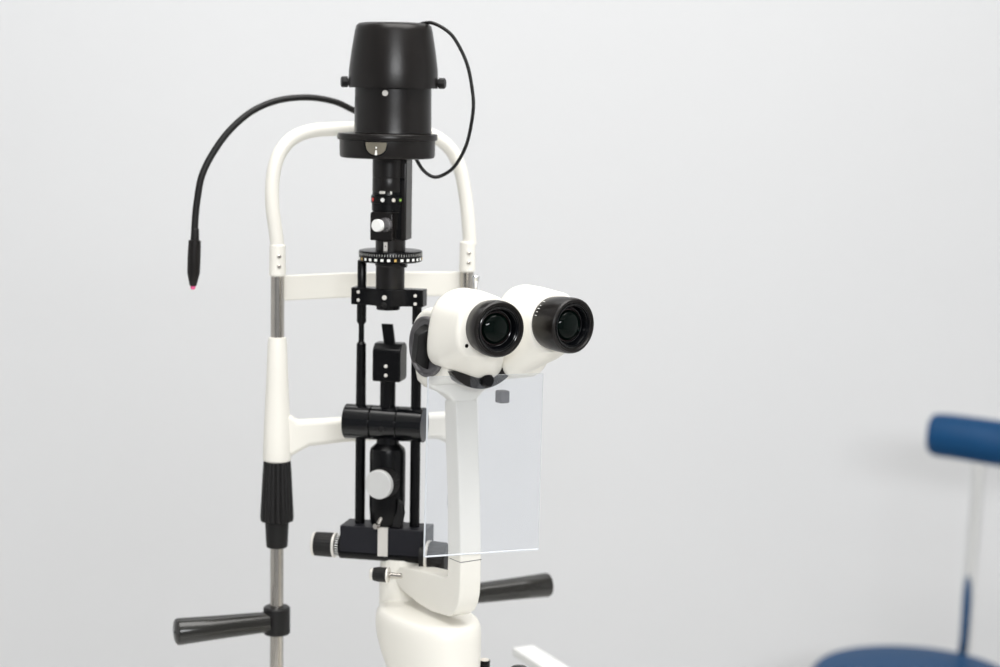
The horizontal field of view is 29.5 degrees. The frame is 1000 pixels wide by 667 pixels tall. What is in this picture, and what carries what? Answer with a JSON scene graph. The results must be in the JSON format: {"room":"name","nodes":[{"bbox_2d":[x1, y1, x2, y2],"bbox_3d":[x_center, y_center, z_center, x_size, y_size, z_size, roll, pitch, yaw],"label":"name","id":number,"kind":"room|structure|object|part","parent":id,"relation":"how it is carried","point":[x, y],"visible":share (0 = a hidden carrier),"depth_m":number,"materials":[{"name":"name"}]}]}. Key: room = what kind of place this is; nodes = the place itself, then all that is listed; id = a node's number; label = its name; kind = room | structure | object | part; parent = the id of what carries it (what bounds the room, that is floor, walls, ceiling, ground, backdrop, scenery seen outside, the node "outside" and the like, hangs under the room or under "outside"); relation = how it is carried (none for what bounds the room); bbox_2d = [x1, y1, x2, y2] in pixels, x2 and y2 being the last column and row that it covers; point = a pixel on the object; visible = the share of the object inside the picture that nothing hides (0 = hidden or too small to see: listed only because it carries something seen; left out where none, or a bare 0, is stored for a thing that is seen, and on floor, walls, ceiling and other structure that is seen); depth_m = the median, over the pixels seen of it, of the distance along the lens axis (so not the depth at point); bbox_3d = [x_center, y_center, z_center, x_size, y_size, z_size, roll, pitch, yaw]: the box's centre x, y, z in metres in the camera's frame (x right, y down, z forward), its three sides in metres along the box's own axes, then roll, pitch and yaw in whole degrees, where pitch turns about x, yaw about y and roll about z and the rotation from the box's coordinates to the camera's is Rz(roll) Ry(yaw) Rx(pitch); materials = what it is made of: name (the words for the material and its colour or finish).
{"room":"examination room","nodes":[
{"label":"examination room","id":0,"kind":"room"},
{"bbox_2d":[0,0,999,666],"bbox_3d":[0.007,-0.430,3.675,6.000,2.720,0.100,1,7,0],"label":"wall","id":1,"kind":"structure","parent":0,"point":[776,223],"depth_m":3.68,"materials":[{"name":"white paint"}]},
{"bbox_3d":[-0.023,1.324,1.077,6.000,0.100,5.700,1,7,0],"label":"floor","id":2,"kind":"structure","parent":0,"visible":0},
{"bbox_2d":[812,414,999,666],"bbox_3d":[0.732,0.576,3.120,0.646,0.890,0.508,1,7,0],"label":"chair","id":3,"kind":"object","parent":2,"relation":"on","point":[975,440],"visible":1,"depth_m":3.13,"materials":[{"name":"blue leather"}]},
{"bbox_3d":[0.673,0.586,3.098,0.338,0.077,0.338,1,7,0],"label":"seat","id":4,"kind":"part","parent":3,"relation":"part of","materials":[{"name":"blue leather"}]},
{"bbox_3d":[0.881,0.189,3.107,0.379,0.114,0.135,-1,7,-13],"label":"backrest","id":5,"kind":"part","parent":3,"relation":"part of","materials":[{"name":"blue leather"}]},
{"bbox_3d":[-0.034,0.804,1.590,0.800,0.800,0.450,1,7,0],"label":"table","id":6,"kind":"object","parent":2,"relation":"on","visible":0},
{"bbox_2d":[173,121,553,666],"bbox_3d":[-0.111,0.106,1.631,0.345,0.572,0.036,-2,8,-24],"label":"chin rest frame","id":7,"kind":"object","parent":6,"relation":"attached to","point":[285,435],"visible":0.72,"depth_m":1.59,"materials":[{"name":"white metal"}]},
{"bbox_3d":[-0.234,0.246,1.593,0.081,0.023,0.023,-2,8,-24],"label":"grip handle","id":8,"kind":"part","parent":7,"relation":"part of","materials":[{"name":"black plastic"}]},
{"bbox_2d":[187,94,354,289],"bbox_3d":[-0.169,-0.118,1.580,0.184,0.160,0.024,-2,8,-22],"label":"lamp","id":9,"kind":"object","parent":7,"relation":"attached to","point":[194,244],"visible":0.74,"depth_m":1.55,"materials":[{"name":"black rubber"}]},
{"bbox_3d":[-0.188,0.162,1.604,0.011,0.465,0.011,1,7,0],"label":"upright rod","id":10,"kind":"part","parent":7,"relation":"part of","materials":[{"name":"metal"}]},
{"bbox_3d":[-0.032,0.156,1.668,0.011,0.465,0.011,1,7,0],"label":"upright rod","id":11,"kind":"part","parent":7,"relation":"part of","materials":[{"name":"metal"}]},
{"bbox_3d":[0.011,0.228,1.698,0.078,0.022,0.022,-3,8,-26],"label":"grip handle","id":12,"kind":"part","parent":7,"relation":"part of","materials":[{"name":"black plastic"}]},
{"bbox_2d":[310,21,593,666],"bbox_3d":[-0.028,0.084,1.493,0.254,0.653,0.200,1,7,0],"label":"lamp","id":13,"kind":"object","parent":6,"relation":"on","point":[469,337],"visible":0.99,"depth_m":1.49,"materials":[{"name":"black metal"}]},
{"bbox_3d":[-0.143,0.175,1.573,0.025,0.020,0.020,3,7,12],"label":"slit width knob","id":14,"kind":"part","parent":13,"relation":"part of","materials":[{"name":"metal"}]},
{"bbox_3d":[-0.123,-0.201,1.516,0.007,0.009,0.009,-1,8,-14],"label":"knob","id":15,"kind":"part","parent":13,"relation":"part of","materials":[{"name":"black plastic"}]},
{"bbox_3d":[-0.114,0.049,1.554,0.008,0.218,0.008,1,7,0],"label":"guide rod","id":16,"kind":"part","parent":13,"relation":"part of","materials":[{"name":"black metal"}]},
{"bbox_3d":[-0.099,0.154,1.549,0.005,0.010,0.009,7,9,39],"label":"steel lever","id":17,"kind":"part","parent":13,"relation":"part of","materials":[{"name":"silver metal"}]},
{"bbox_3d":[-0.089,0.181,1.557,0.087,0.012,0.012,3,7,12],"label":"rail","id":18,"kind":"part","parent":13,"relation":"part of","materials":[{"name":"black metal"}]},
{"bbox_3d":[-0.098,0.122,1.536,0.024,0.024,0.006,4,8,24],"label":"white knob","id":19,"kind":"part","parent":13,"relation":"part of","materials":[{"name":"white plastic"}]},
{"bbox_3d":[-0.092,0.195,1.533,0.026,0.013,0.013,3,7,12],"label":"tilt lock knob","id":20,"kind":"part","parent":13,"relation":"part of","materials":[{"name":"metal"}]},
{"bbox_3d":[-0.093,-0.086,1.513,0.011,0.011,0.011,5,8,28],"label":"height knob","id":21,"kind":"part","parent":13,"relation":"part of","materials":[{"name":"grey plastic"}]},
{"bbox_2d":[381,323,395,342],"bbox_3d":[-0.090,0.001,1.543,0.012,0.018,0.002,3,7,12],"label":"mirror","id":22,"kind":"object","parent":13,"relation":"on","point":[387,329],"depth_m":1.54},
{"bbox_3d":[-0.088,-0.071,1.533,0.024,0.012,0.024,1,7,0],"label":"stem","id":23,"kind":"part","parent":13,"relation":"part of","materials":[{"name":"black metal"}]},
{"bbox_3d":[-0.083,0.147,1.551,0.010,0.023,0.006,3,7,12],"label":"lever arm","id":24,"kind":"part","parent":13,"relation":"part of","materials":[{"name":"black rubber"}]},
{"bbox_3d":[-0.079,-0.108,1.528,0.013,0.066,0.019,3,7,12],"label":"plate","id":25,"kind":"part","parent":13,"relation":"part of","materials":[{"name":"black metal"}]},
{"bbox_3d":[-0.069,0.069,1.547,0.008,0.184,0.008,1,7,0],"label":"guide rod","id":26,"kind":"part","parent":13,"relation":"part of","materials":[{"name":"black metal"}]},
{"bbox_3d":[-0.059,0.010,1.439,0.013,0.046,0.046,-4,9,-34],"label":"magnification knob","id":27,"kind":"part","parent":13,"relation":"part of","materials":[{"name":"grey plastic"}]},
{"bbox_3d":[-0.053,0.182,1.546,0.022,0.027,0.027,3,7,12],"label":"slit width knob","id":28,"kind":"part","parent":13,"relation":"part of","materials":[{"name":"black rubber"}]},
{"bbox_3d":[-0.049,0.133,1.507,0.019,0.173,0.097,-4,9,-34],"label":"swing arm","id":29,"kind":"part","parent":13,"relation":"part of","materials":[{"name":"white metal"}]},
{"bbox_3d":[-0.047,-0.200,1.516,0.007,0.009,0.009,3,8,14],"label":"knob","id":30,"kind":"part","parent":13,"relation":"part of","materials":[{"name":"black plastic"}]},
{"bbox_3d":[-0.019,-0.036,1.500,0.006,0.019,0.006,1,7,0],"label":"chrome lever","id":31,"kind":"part","parent":13,"relation":"part of","materials":[{"name":"silver metal"}]},
{"bbox_2d":[423,373,542,557],"bbox_3d":[-0.013,0.100,1.445,0.094,0.139,0.002,-2,8,-20],"label":"shield","id":32,"kind":"object","parent":13,"relation":"hanging from","point":[424,556],"visible":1,"depth_m":1.44,"materials":[{"name":"clear plastic"}]},
{"bbox_2d":[513,645,567,666],"bbox_3d":[0.071,0.350,1.753,0.024,0.062,0.233,-2,8,-25],"label":"side arm","id":33,"kind":"object","parent":6,"relation":"on","point":[532,656],"visible":1,"depth_m":1.82}
]}

